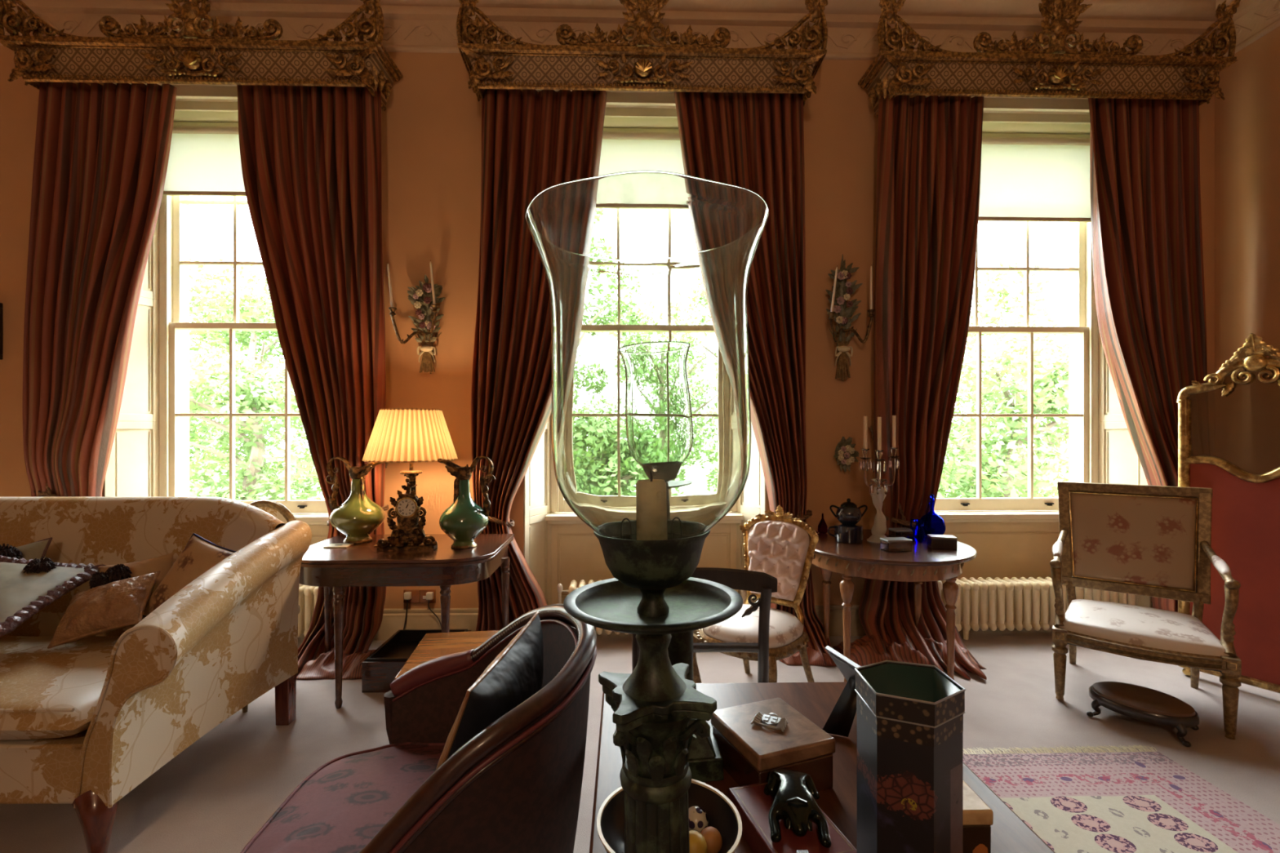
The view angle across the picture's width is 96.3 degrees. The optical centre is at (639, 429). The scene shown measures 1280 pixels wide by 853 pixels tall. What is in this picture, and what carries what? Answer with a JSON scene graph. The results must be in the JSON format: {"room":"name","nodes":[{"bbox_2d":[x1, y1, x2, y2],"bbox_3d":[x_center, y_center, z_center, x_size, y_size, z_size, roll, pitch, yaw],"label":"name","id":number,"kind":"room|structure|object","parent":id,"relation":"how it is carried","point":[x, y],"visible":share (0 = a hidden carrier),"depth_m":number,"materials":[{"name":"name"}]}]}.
{"room":"historic interior","nodes":[
{"label":"historic interior","id":0,"kind":"room"},
{"bbox_2d":[0,45,1214,608],"bbox_3d":[-1.174,-0.930,4.306,10.678,4.780,0.570,0,0,-2],"label":"wall","id":1,"kind":"structure","parent":0,"point":[431,121],"depth_m":4.02,"materials":[{"name":"paint"}]},
{"bbox_2d":[0,302,2,359],"bbox_3d":[-4.675,-0.675,3.908,0.610,0.389,0.038,0,0,-2],"label":"picture frame","id":2,"kind":"object","parent":1,"relation":"attached to","point":[1,304],"visible":1,"depth_m":3.92,"materials":[{"name":"black wood"}]},
{"bbox_2d":[0,0,403,111],"bbox_3d":[-2.837,-2.567,3.742,2.402,0.770,0.430,0,0,-2],"label":"gilt pelmet","id":3,"kind":"object","parent":1,"relation":"attached to","point":[189,55],"visible":1,"depth_m":3.63,"materials":[{"name":"metal"}]},
{"bbox_2d":[22,81,177,497],"bbox_3d":[-3.533,-0.411,3.718,0.922,3.716,0.386,0,0,-2],"label":"curtain","id":4,"kind":"object","parent":3,"relation":"hanging from","point":[101,153],"visible":0.73,"depth_m":3.71,"materials":[{"name":"fabric"}]},
{"bbox_2d":[103,82,328,545],"bbox_3d":[-2.849,-0.490,4.202,1.771,3.900,0.450,0,0,-2],"label":"window","id":5,"kind":"structure","parent":1,"relation":"in","point":[144,461],"depth_m":4.24,"materials":[{"name":"beige paint"}]},
{"bbox_2d":[103,213,159,497],"bbox_3d":[-3.640,-0.470,4.115,0.042,3.860,0.335,0,0,25],"label":"shutter","id":6,"kind":"object","parent":5,"relation":"attached to","point":[133,466],"depth_m":4.16,"materials":[{"name":"beige paint"}]},
{"bbox_2d":[163,125,246,196],"bbox_3d":[-2.850,-1.974,4.217,1.300,0.508,0.056,0,0,-2],"label":"roller blind","id":7,"kind":"object","parent":5,"relation":"attached to","point":[203,160],"visible":0.32,"depth_m":4.21,"materials":[{"name":"white fabric"}]},
{"bbox_2d":[236,84,389,679],"bbox_3d":[-2.108,-0.418,3.640,1.058,3.752,0.622,0,0,-2],"label":"curtain","id":8,"kind":"object","parent":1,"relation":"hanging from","point":[310,155],"visible":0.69,"depth_m":3.75,"materials":[{"name":"fabric"}]},
{"bbox_2d":[403,591,411,630],"bbox_3d":[-1.611,1.292,3.936,0.044,0.328,0.123,0,0,-2],"label":"plug","id":9,"kind":"object","parent":1,"relation":"attached to","point":[407,595],"visible":0.84,"depth_m":3.96,"materials":[{"name":"beige plastic"}]},
{"bbox_2d":[403,589,419,603],"bbox_3d":[-1.594,1.163,4.001,0.110,0.090,0.015,0,0,-2],"label":"power socket","id":10,"kind":"object","parent":1,"relation":"attached to","point":[415,593],"visible":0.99,"depth_m":4.00,"materials":[{"name":"beige plastic"}]},
{"bbox_2d":[388,274,445,373],"bbox_3d":[-1.508,-0.724,3.920,0.350,0.676,0.212,0,0,6],"label":"wall sconce","id":11,"kind":"object","parent":1,"relation":"attached to","point":[421,298],"visible":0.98,"depth_m":3.94,"materials":[{"name":"paint"}]},
{"bbox_2d":[386,263,393,306],"bbox_3d":[-1.678,-0.965,3.857,0.044,0.322,0.017,0,0,-2],"label":"taper candle","id":12,"kind":"object","parent":11,"relation":"on","point":[388,265],"visible":1,"depth_m":3.85,"materials":[{"name":"beige wax"}]},
{"bbox_2d":[422,282,431,291],"bbox_3d":[-1.454,-0.976,3.910,0.058,0.062,0.029,0,0,-2],"label":"flower","id":13,"kind":"object","parent":11,"relation":"on","point":[426,286],"depth_m":3.91,"materials":[{"name":"red ceramic"}]},
{"bbox_2d":[429,260,435,304],"bbox_3d":[-1.382,-0.974,3.825,0.041,0.318,0.017,0,0,-2],"label":"taper candle","id":14,"kind":"object","parent":11,"relation":"on","point":[430,263],"visible":1,"depth_m":3.82,"materials":[{"name":"beige wax"}]},
{"bbox_2d":[419,589,435,603],"bbox_3d":[-1.484,1.163,4.004,0.110,0.090,0.015,0,0,-2],"label":"power socket","id":15,"kind":"object","parent":1,"relation":"attached to","point":[422,593],"visible":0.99,"depth_m":4.00,"materials":[{"name":"beige plastic"}]},
{"bbox_2d":[426,591,440,625],"bbox_3d":[-1.376,1.293,3.914,0.270,0.328,0.061,0,0,42],"label":"plug","id":16,"kind":"object","parent":1,"relation":"attached to","point":[429,595],"visible":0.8,"depth_m":3.97,"materials":[{"name":"beige plastic"}]},
{"bbox_2d":[0,0,1215,60],"bbox_3d":[-1.163,-2.980,3.811,10.681,0.680,0.420,0,0,-2],"label":"trim","id":17,"kind":"structure","parent":1,"relation":"attached to","point":[1163,26],"depth_m":4.01,"materials":[{"name":"paint"}]},
{"bbox_2d":[456,0,827,106],"bbox_3d":[0.020,-2.567,3.817,2.402,0.770,0.430,0,0,-2],"label":"gilt pelmet","id":18,"kind":"object","parent":1,"relation":"attached to","point":[642,64],"visible":1,"depth_m":3.71,"materials":[{"name":"metal"}]},
{"bbox_2d":[471,88,607,631],"bbox_3d":[-0.690,-0.414,3.737,0.905,3.728,0.415,0,0,5],"label":"curtain","id":19,"kind":"object","parent":18,"relation":"hanging from","point":[533,141],"visible":0.62,"depth_m":3.79,"materials":[{"name":"fabric"}]},
{"bbox_2d":[674,91,836,666],"bbox_3d":[0.744,-0.416,3.733,0.994,3.754,0.535,0,0,-5],"label":"curtain","id":20,"kind":"object","parent":18,"relation":"hanging from","point":[754,142],"visible":0.59,"depth_m":3.83,"materials":[{"name":"fabric"}]},
{"bbox_2d":[523,88,766,605],"bbox_3d":[0.034,-0.490,4.277,1.771,3.900,0.450,0,0,-2],"label":"window","id":21,"kind":"structure","parent":1,"relation":"in","point":[559,547],"depth_m":4.29,"materials":[{"name":"beige paint"}]},
{"bbox_2d":[523,413,551,605],"bbox_3d":[-0.757,-0.470,4.191,0.042,3.860,0.335,0,0,25],"label":"shutter","id":22,"kind":"object","parent":21,"relation":"attached to","point":[537,480],"depth_m":4.22,"materials":[{"name":"beige paint"}]},
{"bbox_2d":[598,131,684,175],"bbox_3d":[0.034,-1.944,4.292,1.300,0.568,0.056,0,0,-2],"label":"roller blind","id":23,"kind":"object","parent":21,"relation":"attached to","point":[620,151],"visible":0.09,"depth_m":4.29,"materials":[{"name":"white fabric"}]},
{"bbox_2d":[736,422,766,604],"bbox_3d":[0.829,-0.470,4.232,0.042,3.860,0.335,0,0,-28],"label":"shutter","id":24,"kind":"object","parent":21,"relation":"attached to","point":[752,502],"depth_m":4.22,"materials":[{"name":"beige paint"}]},
{"bbox_2d":[373,602,1152,640],"bbox_3d":[-1.166,1.355,4.006,10.678,0.210,0.030,0,0,-2],"label":"baseboard","id":25,"kind":"structure","parent":1,"relation":"attached to","point":[393,620],"depth_m":3.99,"materials":[{"name":"paint"}]},
{"bbox_2d":[833,435,859,472],"bbox_3d":[1.455,0.172,4.051,0.184,0.254,0.084,0,0,-2],"label":"bouquet","id":26,"kind":"object","parent":1,"relation":"attached to","point":[845,455],"visible":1,"depth_m":4.04,"materials":[{"name":"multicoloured plant"}]},
{"bbox_2d":[825,253,875,381],"bbox_3d":[1.444,-0.787,3.988,0.335,0.884,0.220,0,0,-2],"label":"wall sconce","id":27,"kind":"object","parent":1,"relation":"attached to","point":[843,291],"visible":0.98,"depth_m":4.02,"materials":[{"name":"paint"}]},
{"bbox_2d":[830,266,837,311],"bbox_3d":[1.317,-0.948,3.896,0.052,0.337,0.017,0,0,-2],"label":"taper candle","id":28,"kind":"object","parent":27,"relation":"on","point":[836,272],"visible":1,"depth_m":3.89,"materials":[{"name":"beige wax"}]},
{"bbox_2d":[870,264,872,309],"bbox_3d":[1.591,-0.973,3.943,0.017,0.328,0.017,0,0,-2],"label":"taper candle","id":29,"kind":"object","parent":27,"relation":"on","point":[871,268],"visible":1,"depth_m":3.94,"materials":[{"name":"beige wax"}]},
{"bbox_2d":[925,95,1150,607],"bbox_3d":[2.834,-0.490,4.351,1.771,3.900,0.450,0,0,-2],"label":"window","id":30,"kind":"structure","parent":1,"relation":"in","point":[1011,537],"depth_m":4.43,"materials":[{"name":"beige paint"}]},
{"bbox_2d":[978,136,1091,222],"bbox_3d":[2.834,-1.909,4.366,1.300,0.638,0.056,0,0,-2],"label":"roller blind","id":31,"kind":"object","parent":30,"relation":"attached to","point":[1023,179],"visible":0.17,"depth_m":4.37,"materials":[{"name":"white fabric"}]},
{"bbox_2d":[1097,324,1150,607],"bbox_3d":[3.629,-0.470,4.306,0.042,3.860,0.335,0,0,-28],"label":"shutter","id":32,"kind":"object","parent":30,"relation":"attached to","point":[1118,461],"depth_m":4.35,"materials":[{"name":"beige paint"}]},
{"bbox_2d":[857,0,1240,117],"bbox_3d":[2.746,-2.567,3.888,2.402,0.770,0.430,0,0,-2],"label":"gilt pelmet","id":33,"kind":"object","parent":1,"relation":"attached to","point":[1057,70],"visible":0.99,"depth_m":3.78,"materials":[{"name":"metal"}]},
{"bbox_2d":[831,94,986,679],"bbox_3d":[1.793,-0.409,3.686,1.048,3.732,0.688,0,0,9],"label":"curtain","id":34,"kind":"object","parent":33,"relation":"hanging from","point":[929,162],"visible":0.84,"depth_m":3.85,"materials":[{"name":"fabric"}]},
{"bbox_2d":[1088,97,1207,612],"bbox_3d":[3.474,-0.421,3.880,0.846,3.738,0.386,0,0,-5],"label":"curtain","id":35,"kind":"object","parent":33,"relation":"hanging from","point":[1145,190],"visible":0.67,"depth_m":3.91,"materials":[{"name":"fabric"}]},
{"bbox_2d":[0,626,1279,852],"bbox_3d":[-1.061,1.510,-0.018,10.678,0.100,9.220,0,0,-2],"label":"floor","id":36,"kind":"structure","parent":0,"point":[216,794],"depth_m":2.72,"materials":[{"name":"carpet"}]},
{"bbox_2d":[0,496,311,852],"bbox_3d":[-2.904,0.896,2.356,2.786,1.141,1.082,0,0,0],"label":"sofa","id":37,"kind":"object","parent":36,"relation":"on","point":[84,722],"visible":0.92,"depth_m":2.22,"materials":[{"name":"fabric"}]},
{"bbox_2d":[0,537,56,573],"bbox_3d":[-2.756,0.665,2.505,0.670,0.347,0.263,0,0,10],"label":"cushion","id":38,"kind":"object","parent":37,"relation":"on","point":[37,551],"visible":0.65,"depth_m":2.51,"materials":[{"name":"yellow fabric"}]},
{"bbox_2d":[0,635,119,730],"bbox_3d":[-2.903,0.908,2.175,2.200,0.093,0.720,0,0,0],"label":"seat cushion","id":39,"kind":"object","parent":37,"relation":"on","point":[60,687],"depth_m":2.02,"materials":[{"name":"fabric"}]},
{"bbox_2d":[0,555,132,637],"bbox_3d":[-2.456,0.642,2.261,0.597,0.214,0.481,0,0,-9],"label":"cushion","id":40,"kind":"object","parent":37,"relation":"on","point":[23,595],"visible":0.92,"depth_m":2.31,"materials":[{"name":"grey fabric"}]},
{"bbox_2d":[47,570,160,648],"bbox_3d":[-2.177,0.727,2.340,0.368,0.253,0.192,0,0,-8],"label":"cushion","id":41,"kind":"object","parent":37,"relation":"on","point":[102,609],"visible":1,"depth_m":2.28,"materials":[{"name":"fabric"}]},
{"bbox_2d":[97,552,173,618],"bbox_3d":[-2.204,0.703,2.520,0.290,0.280,0.147,0,0,-33],"label":"cushion","id":42,"kind":"object","parent":37,"relation":"on","point":[164,563],"visible":0.25,"depth_m":2.54,"materials":[{"name":"beige fabric"}]},
{"bbox_2d":[142,533,236,617],"bbox_3d":[-1.877,0.660,2.456,0.399,0.411,0.223,0,0,5],"label":"cushion","id":43,"kind":"object","parent":37,"relation":"on","point":[199,555],"visible":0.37,"depth_m":2.42,"materials":[{"name":"beige fabric"}]},
{"bbox_2d":[242,499,300,712],"bbox_3d":[-2.212,0.932,3.163,0.480,1.055,0.400,0,0,10],"label":"chair","id":44,"kind":"object","parent":36,"relation":"on","point":[277,509],"visible":0.21,"depth_m":3.31,"materials":[{"name":"fabric"}]},
{"bbox_2d":[297,583,318,637],"bbox_3d":[-2.788,1.258,3.918,1.266,0.397,0.184,0,0,-2],"label":"radiator","id":45,"kind":"object","parent":36,"relation":"on","point":[308,595],"visible":0.07,"depth_m":3.86,"materials":[{"name":"metal"}]},
{"bbox_2d":[299,533,514,708],"bbox_3d":[-1.383,1.065,3.315,1.164,0.790,0.740,0,0,-2],"label":"table","id":46,"kind":"object","parent":36,"relation":"on","point":[357,565],"visible":0.76,"depth_m":3.01,"materials":[{"name":"brown wood"}]},
{"bbox_2d":[323,543,353,547],"bbox_3d":[-1.730,0.665,3.293,0.130,0.010,0.090,0,0,-2],"label":"coaster","id":47,"kind":"object","parent":46,"relation":"on","point":[331,545],"visible":1,"depth_m":3.28,"materials":[{"name":"beige ceramic"}]},
{"bbox_2d":[325,456,385,543],"bbox_3d":[-1.697,0.417,3.450,0.303,0.507,0.303,0,0,43],"label":"ewer","id":48,"kind":"object","parent":46,"relation":"on","point":[358,516],"visible":0.97,"depth_m":3.40,"materials":[{"name":"green ceramic"}]},
{"bbox_2d":[373,477,437,551],"bbox_3d":[-1.311,0.472,3.236,0.334,0.402,0.163,0,0,-9],"label":"mantel clock","id":49,"kind":"object","parent":46,"relation":"on","point":[409,534],"visible":1,"depth_m":3.20,"materials":[{"name":"brown metal"}]},
{"bbox_2d":[362,408,457,536],"bbox_3d":[-1.390,0.272,3.485,0.540,0.794,0.540,0,0,-2],"label":"table lamp","id":50,"kind":"object","parent":46,"relation":"on","point":[398,435],"visible":0.8,"depth_m":3.31,"materials":[{"name":"fabric"}]},
{"bbox_2d":[437,456,495,548],"bbox_3d":[-1.011,0.410,3.293,0.272,0.519,0.272,0,0,-44],"label":"ewer","id":51,"kind":"object","parent":46,"relation":"on","point":[464,520],"visible":1,"depth_m":3.25,"materials":[{"name":"green ceramic"}]},
{"bbox_2d":[361,629,471,693],"bbox_3d":[-1.315,1.369,3.437,0.470,0.182,0.500,0,0,-2],"label":"wooden crate","id":52,"kind":"object","parent":36,"relation":"on","point":[380,669],"visible":0.55,"depth_m":3.20,"materials":[{"name":"brown wood"}]},
{"bbox_2d":[365,629,467,661],"bbox_3d":[-1.315,1.319,3.437,0.438,0.082,0.468,0,0,-2],"label":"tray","id":53,"kind":"object","parent":52,"relation":"on","point":[401,646],"depth_m":3.54,"materials":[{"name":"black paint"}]},
{"bbox_2d":[240,604,596,852],"bbox_3d":[-0.528,0.965,1.460,0.849,0.991,0.925,0,0,-2],"label":"armchair","id":54,"kind":"object","parent":36,"relation":"on","point":[515,786],"visible":0.94,"depth_m":1.30,"materials":[{"name":"leather"}]},
{"bbox_2d":[435,611,543,769],"bbox_3d":[-0.351,0.681,1.356,0.210,0.398,0.425,0,0,10],"label":"cushion","id":55,"kind":"object","parent":54,"relation":"on","point":[515,674],"visible":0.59,"depth_m":1.24,"materials":[{"name":"black leather"}]},
{"bbox_2d":[394,630,499,679],"bbox_3d":[-0.714,1.235,2.629,0.640,0.450,0.520,0,0,-7],"label":"coffee table","id":56,"kind":"object","parent":36,"relation":"on","point":[433,646],"visible":0.28,"depth_m":2.69,"materials":[{"name":"brown wood"}]},
{"bbox_2d":[556,579,746,635],"bbox_3d":[0.081,1.258,3.994,1.313,0.397,0.184,0,0,-2],"label":"radiator","id":57,"kind":"object","parent":36,"relation":"on","point":[573,586],"visible":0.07,"depth_m":3.95,"materials":[{"name":"metal"}]},
{"bbox_2d":[631,567,777,684],"bbox_3d":[0.246,1.009,2.071,0.590,0.906,0.556,0,0,-2],"label":"desk chair","id":58,"kind":"object","parent":36,"relation":"on","point":[765,584],"visible":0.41,"depth_m":2.28,"materials":[{"name":"black wood"}]},
{"bbox_2d":[693,505,818,683],"bbox_3d":[0.624,0.950,3.093,0.582,1.031,0.647,0,0,40],"label":"chair","id":59,"kind":"object","parent":36,"relation":"on","point":[778,546],"visible":0.77,"depth_m":3.15,"materials":[{"name":"fabric"}]},
{"bbox_2d":[589,681,1055,852],"bbox_3d":[0.307,1.085,0.961,0.786,0.750,1.305,0,0,-2],"label":"desk","id":60,"kind":"object","parent":36,"relation":"on","point":[815,701],"visible":0.15,"depth_m":1.19,"materials":[{"name":"brown wood"}]},
{"bbox_2d":[525,170,768,852],"bbox_3d":[0.006,0.241,0.620,0.255,0.939,0.256,0,0,-20],"label":"candle stand","id":61,"kind":"object","parent":60,"relation":"on","point":[647,272],"visible":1,"depth_m":0.54,"materials":[{"name":"glass"}]},
{"bbox_2d":[525,170,768,540],"bbox_3d":[0.010,-0.053,0.620,0.256,0.347,0.256,-1,0,-2],"label":"glass shade","id":62,"kind":"object","parent":61,"relation":"on","point":[647,272],"depth_m":0.52,"materials":[{"name":"glass"}]},
{"bbox_2d":[593,529,710,617],"bbox_3d":[0.013,0.153,0.620,0.125,0.091,0.125,-1,0,-2],"label":"bowl","id":63,"kind":"object","parent":61,"relation":"on","point":[653,570],"depth_m":0.59,"materials":[{"name":"brown metal"}]},
{"bbox_2d":[596,778,742,852],"bbox_3d":[0.047,0.669,0.926,0.233,0.081,0.233,0,0,-2],"label":"fruit bowl","id":64,"kind":"object","parent":60,"relation":"on","point":[722,815],"visible":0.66,"depth_m":0.96,"materials":[{"name":"ceramic"}]},
{"bbox_2d":[688,830,706,852],"bbox_3d":[0.084,0.660,0.905,0.044,0.046,0.044,0,0,-2],"label":"fruit","id":65,"kind":"object","parent":64,"relation":"in","point":[698,844],"visible":0.7,"depth_m":0.89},
{"bbox_2d":[688,805,708,832],"bbox_3d":[0.095,0.665,0.974,0.042,0.044,0.042,0,0,-2],"label":"egg","id":66,"kind":"object","parent":64,"relation":"in","point":[698,818],"visible":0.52,"depth_m":0.96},
{"bbox_2d":[700,826,722,852],"bbox_3d":[0.115,0.670,0.934,0.038,0.040,0.038,0,0,-2],"label":"fruit","id":67,"kind":"object","parent":64,"relation":"in","point":[713,837],"visible":0.79,"depth_m":0.92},
{"bbox_2d":[667,631,724,782],"bbox_3d":[0.060,0.267,1.219,0.215,0.896,0.158,0,0,-2],"label":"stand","id":68,"kind":"object","parent":60,"relation":"on","point":[705,759],"visible":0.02,"depth_m":1.17,"materials":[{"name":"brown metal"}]},
{"bbox_2d":[711,697,835,791],"bbox_3d":[0.270,0.654,1.190,0.179,0.112,0.192,0,0,-21],"label":"wooden box","id":69,"kind":"object","parent":60,"relation":"on","point":[755,740],"visible":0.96,"depth_m":1.14,"materials":[{"name":"brown wood"}]},
{"bbox_2d":[728,782,857,852],"bbox_3d":[0.254,0.686,0.980,0.134,0.047,0.202,0,0,-15],"label":"book","id":70,"kind":"object","parent":60,"relation":"on","point":[753,806],"visible":0.52,"depth_m":0.95,"materials":[{"name":"brown paper"}]},
{"bbox_2d":[764,768,831,848],"bbox_3d":[0.268,0.638,0.997,0.098,0.047,0.178,0,0,8],"label":"animal figurine","id":71,"kind":"object","parent":70,"relation":"on","point":[795,793],"visible":1,"depth_m":0.96,"materials":[{"name":"black"}]},
{"bbox_2d":[822,645,861,737],"bbox_3d":[0.521,0.622,1.350,0.192,0.174,0.147,0,0,-2],"label":"photo frame","id":72,"kind":"object","parent":60,"relation":"on","point":[840,721],"visible":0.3,"depth_m":1.35,"materials":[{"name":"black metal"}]},
{"bbox_2d":[854,660,965,852],"bbox_3d":[0.397,0.539,0.847,0.135,0.341,0.146,0,0,-2],"label":"tin","id":73,"kind":"object","parent":60,"relation":"on","point":[910,715],"visible":1,"depth_m":0.80,"materials":[{"name":"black metal"}]},
{"bbox_2d":[963,780,993,852],"bbox_3d":[0.524,0.665,0.977,0.102,0.090,0.091,0,0,-2],"label":"box","id":74,"kind":"object","parent":60,"relation":"on","point":[978,817],"visible":0.2,"depth_m":0.94,"materials":[{"name":"brown wood"}]},
{"bbox_2d":[807,528,977,681],"bbox_3d":[1.494,1.080,3.540,1.014,0.760,1.014,0,0,-2],"label":"round table","id":75,"kind":"object","parent":36,"relation":"on","point":[865,559],"visible":0.7,"depth_m":3.24,"materials":[{"name":"brown wood"}]},
{"bbox_2d":[817,513,827,533],"bbox_3d":[1.237,0.632,3.884,0.066,0.135,0.066,0,0,-2],"label":"glass bottle","id":76,"kind":"object","parent":75,"relation":"on","point":[822,526],"visible":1,"depth_m":3.86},
{"bbox_2d":[827,522,862,543],"bbox_3d":[1.303,0.647,3.611,0.191,0.106,0.170,0,0,37],"label":"mug","id":77,"kind":"object","parent":75,"relation":"on","point":[851,534],"visible":0.94,"depth_m":3.54,"materials":[{"name":"silver ceramic"}]},
{"bbox_2d":[829,498,867,524],"bbox_3d":[1.312,0.512,3.605,0.191,0.162,0.156,0,0,37],"label":"teapot","id":78,"kind":"object","parent":77,"relation":"on","point":[848,513],"visible":1,"depth_m":3.56,"materials":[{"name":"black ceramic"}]},
{"bbox_2d":[858,447,899,542],"bbox_3d":[1.514,0.406,3.608,0.268,0.589,0.165,0,0,-39],"label":"candelabrum","id":79,"kind":"object","parent":75,"relation":"on","point":[878,531],"visible":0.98,"depth_m":3.58,"materials":[{"name":"white"}]},
{"bbox_2d":[863,416,866,448],"bbox_3d":[1.408,0.013,3.582,0.023,0.213,0.022,0,0,-2],"label":"candle","id":80,"kind":"object","parent":79,"relation":"on","point":[864,417],"visible":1,"depth_m":3.57,"materials":[{"name":"beige wax"}]},
{"bbox_2d":[859,448,871,460],"bbox_3d":[1.408,0.153,3.582,0.072,0.071,0.072,0,0,-2],"label":"cup","id":81,"kind":"object","parent":79,"relation":"on","point":[865,451],"depth_m":3.57,"materials":[{"name":"clear glass"}]},
{"bbox_2d":[877,415,881,449],"bbox_3d":[1.467,0.019,3.514,0.023,0.213,0.022,0,0,-2],"label":"candle","id":82,"kind":"object","parent":79,"relation":"on","point":[879,419],"visible":1,"depth_m":3.50,"materials":[{"name":"beige wax"}]},
{"bbox_2d":[873,449,885,461],"bbox_3d":[1.467,0.159,3.514,0.072,0.071,0.072,0,0,-2],"label":"cup","id":83,"kind":"object","parent":79,"relation":"on","point":[879,452],"depth_m":3.50,"materials":[{"name":"clear glass"}]},
{"bbox_2d":[888,447,899,458],"bbox_3d":[1.612,0.147,3.638,0.072,0.071,0.072,0,0,-2],"label":"cup","id":84,"kind":"object","parent":79,"relation":"on","point":[894,450],"depth_m":3.62,"materials":[{"name":"clear glass"}]},
{"bbox_2d":[892,413,896,447],"bbox_3d":[1.612,0.007,3.638,0.023,0.213,0.022,0,0,-2],"label":"candle","id":85,"kind":"object","parent":79,"relation":"on","point":[894,417],"visible":1,"depth_m":3.63,"materials":[{"name":"beige wax"}]},
{"bbox_2d":[880,537,912,552],"bbox_3d":[1.485,0.665,3.326,0.150,0.069,0.090,0,0,-7],"label":"box","id":86,"kind":"object","parent":75,"relation":"on","point":[890,544],"visible":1,"depth_m":3.29,"materials":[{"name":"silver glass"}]},
{"bbox_2d":[888,527,914,537],"bbox_3d":[1.704,0.673,3.739,0.126,0.054,0.096,0,0,-7],"label":"box","id":87,"kind":"object","parent":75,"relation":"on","point":[905,532],"visible":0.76,"depth_m":3.70,"materials":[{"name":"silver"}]},
{"bbox_2d":[910,519,924,542],"bbox_3d":[1.734,0.627,3.577,0.080,0.146,0.068,0,0,33],"label":"glass jug","id":88,"kind":"object","parent":75,"relation":"on","point":[918,532],"visible":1,"depth_m":3.56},
{"bbox_2d":[920,493,946,538],"bbox_3d":[1.881,0.557,3.693,0.156,0.287,0.156,0,0,-2],"label":"glass bottle","id":89,"kind":"object","parent":75,"relation":"on","point":[932,523],"visible":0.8,"depth_m":3.64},
{"bbox_2d":[927,534,957,550],"bbox_3d":[1.792,0.665,3.401,0.142,0.070,0.092,0,0,13],"label":"box","id":90,"kind":"object","parent":75,"relation":"on","point":[934,541],"visible":1,"depth_m":3.36,"materials":[{"name":"black wood"}]},
{"bbox_2d":[937,577,1134,639],"bbox_3d":[2.781,1.258,4.064,1.373,0.397,0.184,0,0,-2],"label":"radiator","id":91,"kind":"object","parent":36,"relation":"on","point":[981,603],"visible":0.52,"depth_m":3.99,"materials":[{"name":"metal"}]},
{"bbox_2d":[963,745,1279,852],"bbox_3d":[1.555,1.452,1.460,1.654,0.015,2.337,0,0,-2],"label":"patterned rug","id":92,"kind":"object","parent":36,"relation":"on","point":[1113,802],"visible":0.52,"depth_m":2.23,"materials":[{"name":"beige fabric"}]},
{"bbox_2d":[1086,681,1199,747],"bbox_3d":[2.494,1.385,2.852,0.312,0.150,0.416,0,0,-39],"label":"footstool","id":93,"kind":"object","parent":36,"relation":"on","point":[1146,704],"visible":1,"depth_m":2.78,"materials":[{"name":"black wood"}]},
{"bbox_2d":[1049,481,1241,739],"bbox_3d":[2.729,0.897,3.164,0.745,1.131,0.821,0,0,38],"label":"armchair","id":94,"kind":"object","parent":36,"relation":"on","point":[1155,541],"visible":1,"depth_m":3.26,"materials":[{"name":"fabric"}]},
{"bbox_2d":[1176,333,1279,693],"bbox_3d":[3.627,0.467,2.946,1.266,1.986,0.253,0,0,41],"label":"folding screen","id":95,"kind":"object","parent":36,"relation":"on","point":[1228,424],"visible":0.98,"depth_m":3.19,"materials":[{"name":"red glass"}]},
{"bbox_2d":[1214,26,1279,373],"bbox_3d":[4.376,-0.930,0.125,0.200,4.780,9.220,0,0,-2],"label":"wall","id":96,"kind":"structure","parent":0,"point":[1247,122],"depth_m":3.94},
{"bbox_2d":[1213,0,1279,56],"bbox_3d":[4.039,-2.980,1.158,0.420,0.680,6.003,0,0,-2],"label":"trim","id":97,"kind":"structure","parent":96,"relation":"attached to","point":[1253,20],"depth_m":3.90,"materials":[{"name":"paint"}]},
{"label":"outside","id":98,"kind":"structure","parent":0,"visible":0},
{"bbox_2d":[189,453,1068,500],"bbox_3d":[-0.848,2.510,32.389,80.000,0.100,55.200,0,0,-2],"label":"ground","id":99,"kind":"structure","parent":98,"point":[320,495],"depth_m":25.44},
{"bbox_2d":[189,281,276,488],"bbox_3d":[-12.636,-0.961,15.766,5.483,6.869,4.823,0,0,2],"label":"tree","id":100,"kind":"object","parent":99,"relation":"on","point":[193,427],"visible":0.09,"depth_m":15.40,"materials":[{"name":"green plant"}]},
{"bbox_2d":[189,345,320,500],"bbox_3d":[-7.829,0.420,11.429,4.691,4.170,3.874,0,0,3],"label":"tree","id":101,"kind":"object","parent":99,"relation":"on","point":[255,480],"visible":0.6,"depth_m":11.20,"materials":[{"name":"green plant"}]},
{"bbox_2d":[189,254,323,500],"bbox_3d":[-9.919,-0.925,14.361,5.074,7.161,5.509,0,0,-22],"label":"tree","id":102,"kind":"object","parent":99,"relation":"on","point":[255,313],"visible":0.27,"depth_m":14.12,"materials":[{"name":"green plant"}]},
{"bbox_2d":[940,377,996,497],"bbox_3d":[6.136,-0.902,14.024,4.454,6.978,3.400,0,0,33],"label":"tree","id":103,"kind":"object","parent":99,"relation":"on","point":[988,404],"visible":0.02,"depth_m":12.99,"materials":[{"name":"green plant"}]},
{"bbox_2d":[936,297,1068,497],"bbox_3d":[7.143,0.081,10.943,4.215,4.805,3.416,0,0,-15],"label":"tree","id":104,"kind":"object","parent":99,"relation":"on","point":[1007,478],"visible":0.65,"depth_m":10.35,"materials":[{"name":"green plant"}]},
{"bbox_2d":[940,258,1068,497],"bbox_3d":[9.063,-1.147,15.495,5.164,7.365,4.557,0,0,-34],"label":"tree","id":105,"kind":"object","parent":99,"relation":"on","point":[993,320],"visible":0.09,"depth_m":14.26,"materials":[{"name":"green plant"}]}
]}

